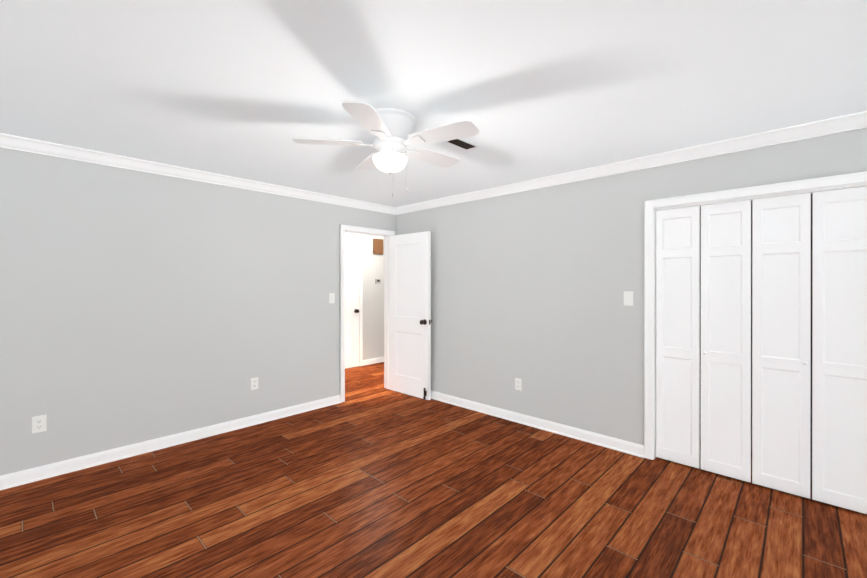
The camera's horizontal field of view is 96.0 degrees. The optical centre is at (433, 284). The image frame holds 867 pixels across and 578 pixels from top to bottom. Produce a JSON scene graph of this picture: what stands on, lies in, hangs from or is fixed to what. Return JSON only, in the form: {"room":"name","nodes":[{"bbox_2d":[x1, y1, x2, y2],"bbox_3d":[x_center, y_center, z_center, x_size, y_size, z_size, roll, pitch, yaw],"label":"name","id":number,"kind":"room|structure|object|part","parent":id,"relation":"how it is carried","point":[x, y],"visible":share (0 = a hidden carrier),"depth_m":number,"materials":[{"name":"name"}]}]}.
{"room":"empty bedroom","nodes":[
{"label":"empty bedroom","id":0,"kind":"room"},
{"bbox_2d":[0,147,395,475],"bbox_3d":[-1.179,0.182,4.526,0.120,2.375,7.120,0,0,43],"label":"wall","id":1,"kind":"structure","parent":0,"point":[137,306],"depth_m":3.21,"materials":[{"name":"grey paint"}]},
{"bbox_2d":[32,414,46,433],"bbox_3d":[-2.775,0.981,2.747,0.008,0.116,0.072,0,0,43],"label":"electrical outlet","id":2,"kind":"object","parent":1,"relation":"attached to","point":[39,423],"visible":1,"depth_m":2.75,"materials":[{"name":"white plastic"}]},
{"bbox_2d":[0,395,340,489],"bbox_3d":[-2.275,1.325,3.264,0.024,0.091,3.477,0,0,43],"label":"baseboard","id":3,"kind":"structure","parent":1,"relation":"attached to","point":[18,478],"depth_m":3.19,"materials":[{"name":"white wood"}]},
{"bbox_2d":[0,133,395,214],"bbox_3d":[-1.985,-0.963,3.546,0.054,0.084,4.230,0,0,43],"label":"crown molding","id":4,"kind":"structure","parent":1,"relation":"attached to","point":[7,141],"depth_m":3.27,"materials":[{"name":"white wood"}]},
{"bbox_2d":[251,377,257,389],"bbox_3d":[-1.755,0.970,3.826,0.008,0.116,0.072,0,0,43],"label":"electrical outlet","id":5,"kind":"object","parent":1,"relation":"attached to","point":[254,383],"visible":1,"depth_m":3.82,"materials":[{"name":"white plastic"}]},
{"bbox_2d":[329,293,334,302],"bbox_3d":[-1.157,0.154,4.450,0.016,0.116,0.072,0,0,43],"label":"switch plate","id":6,"kind":"object","parent":1,"relation":"attached to","point":[331,297],"visible":1,"depth_m":4.45,"materials":[{"name":"white plastic"}]},
{"bbox_2d":[340,224,394,402],"bbox_3d":[-0.847,0.334,4.878,0.162,2.070,0.833,0,0,43],"label":"door frame","id":7,"kind":"structure","parent":1,"relation":"attached to","point":[343,228],"depth_m":4.74,"materials":[{"name":"white wood"}]},
{"bbox_2d":[389,231,431,399],"bbox_3d":[-0.302,0.364,4.831,0.706,1.985,0.173,0,0,43],"label":"door leaf","id":8,"kind":"structure","parent":7,"relation":"attached to","point":[410,321],"depth_m":4.79,"materials":[{"name":"white wood"}]},
{"bbox_2d":[345,232,383,368],"bbox_3d":[-1.183,0.179,6.691,0.120,2.375,4.220,0,0,43],"label":"wall","id":9,"kind":"structure","parent":0,"point":[373,314],"depth_m":6.74,"materials":[{"name":"grey paint"}]},
{"bbox_2d":[345,244,358,367],"bbox_3d":[-1.446,0.345,6.263,0.082,2.020,0.649,0,0,43],"label":"hall door","id":10,"kind":"structure","parent":9,"relation":"in","point":[351,305],"depth_m":6.41,"materials":[{"name":"white wood"}]},
{"bbox_2d":[345,239,362,365],"bbox_3d":[-1.470,0.317,6.284,0.021,2.100,0.785,0,0,43],"label":"trim","id":11,"kind":"structure","parent":9,"relation":"attached to","point":[360,243],"depth_m":6.54,"materials":[{"name":"white wood"}]},
{"bbox_2d":[363,357,383,365],"bbox_3d":[-0.483,1.321,7.334,0.014,0.091,2.085,0,0,43],"label":"baseboard","id":12,"kind":"structure","parent":9,"relation":"attached to","point":[373,361],"depth_m":6.73,"materials":[{"name":"white wood"}]},
{"bbox_2d":[373,239,382,253],"bbox_3d":[-0.963,-0.663,6.791,0.060,0.260,0.190,0,0,43],"label":"door chime","id":13,"kind":"object","parent":9,"relation":"attached to","point":[377,246],"visible":1,"depth_m":6.75,"materials":[{"name":"brown wood"}]},
{"bbox_2d":[375,279,380,283],"bbox_3d":[-0.969,-0.058,6.811,0.024,0.080,0.110,0,0,43],"label":"thermostat","id":14,"kind":"object","parent":9,"relation":"attached to","point":[377,281],"visible":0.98,"depth_m":6.80,"materials":[{"name":"white plastic"}]},
{"bbox_2d":[0,362,866,577],"bbox_3d":[0.311,1.401,3.200,7.090,0.060,7.240,0,0,43],"label":"floor","id":15,"kind":"structure","parent":0,"point":[371,476],"depth_m":2.36,"materials":[{"name":"brown wood"}]},
{"bbox_2d":[0,0,866,206],"bbox_3d":[0.311,-1.034,3.197,7.090,0.060,7.240,0,0,43],"label":"ceiling","id":16,"kind":"structure","parent":0,"point":[251,89],"depth_m":1.91,"materials":[{"name":"paint"}]},
{"bbox_2d":[292,101,478,196],"bbox_3d":[-0.236,-0.755,2.387,1.096,0.496,1.066,0,0,43],"label":"ceiling fan","id":17,"kind":"object","parent":16,"relation":"hanging from","point":[389,130],"visible":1,"depth_m":2.27,"materials":[{"name":"white metal"}]},
{"bbox_3d":[-0.263,-0.730,2.369,0.212,0.091,0.212,0,0,43],"label":"lamp shade","id":18,"kind":"part","parent":17,"relation":"part of","materials":[{"name":"white glass"}]},
{"bbox_2d":[443,138,479,150],"bbox_3d":[0.200,-0.999,2.766,0.125,0.010,0.260,0,0,43],"label":"ceiling vent","id":19,"kind":"object","parent":16,"relation":"in","point":[463,144],"visible":0.71,"depth_m":2.77,"materials":[{"name":"brown metal"}]},
{"bbox_2d":[396,128,866,463],"bbox_3d":[1.776,0.210,3.575,5.480,2.430,0.820,0,0,43],"label":"wall","id":20,"kind":"structure","parent":0,"point":[529,287],"depth_m":3.55,"materials":[{"name":"grey paint"}]},
{"bbox_2d":[515,378,521,390],"bbox_3d":[0.845,0.992,3.887,0.072,0.116,0.008,0,0,43],"label":"electrical outlet","id":21,"kind":"object","parent":20,"relation":"attached to","point":[518,383],"visible":1,"depth_m":3.88,"materials":[{"name":"white plastic"}]},
{"bbox_2d":[431,390,643,457],"bbox_3d":[0.582,1.324,4.121,2.998,0.091,0.030,0,0,43],"label":"baseboard","id":22,"kind":"structure","parent":20,"relation":"attached to","point":[624,446],"depth_m":3.65,"materials":[{"name":"white wood"}]},
{"bbox_2d":[624,291,632,305],"bbox_3d":[1.587,0.113,3.179,0.072,0.116,0.016,0,0,43],"label":"switch plate","id":23,"kind":"object","parent":20,"relation":"attached to","point":[628,298],"visible":1,"depth_m":3.18,"materials":[{"name":"white plastic"}]},
{"bbox_2d":[396,111,866,214],"bbox_3d":[1.432,-0.962,3.298,5.360,0.084,0.054,0,0,43],"label":"crown molding","id":24,"kind":"structure","parent":20,"relation":"attached to","point":[841,124],"depth_m":2.93,"materials":[{"name":"white wood"}]},
{"bbox_2d":[656,206,699,467],"bbox_3d":[1.866,0.387,2.986,0.286,1.940,0.030,0,0,43],"label":"closet door","id":25,"kind":"structure","parent":20,"relation":"in","point":[677,335],"depth_m":2.98,"materials":[{"name":"white wood"}]},
{"bbox_2d":[701,200,750,482],"bbox_3d":[2.080,0.387,2.783,0.286,1.940,0.030,0,0,43],"label":"closet door","id":26,"kind":"structure","parent":20,"relation":"in","point":[726,338],"depth_m":2.77,"materials":[{"name":"white wood"}]},
{"bbox_2d":[644,171,866,459],"bbox_3d":[2.199,0.377,2.694,1.220,1.988,0.120,0,0,43],"label":"door frame","id":27,"kind":"structure","parent":20,"relation":"attached to","point":[863,184],"depth_m":3.02,"materials":[{"name":"white wood"}]},
{"bbox_2d":[752,193,810,498],"bbox_3d":[2.294,0.387,2.580,0.286,1.940,0.030,0,0,43],"label":"closet door","id":28,"kind":"structure","parent":20,"relation":"in","point":[781,303],"depth_m":2.57,"materials":[{"name":"white wood"}]},
{"bbox_2d":[812,186,866,513],"bbox_3d":[2.509,0.388,2.377,0.286,1.940,0.030,0,0,43],"label":"closet door","id":29,"kind":"structure","parent":20,"relation":"in","point":[839,347],"depth_m":2.39,"materials":[{"name":"white wood"}]}
]}

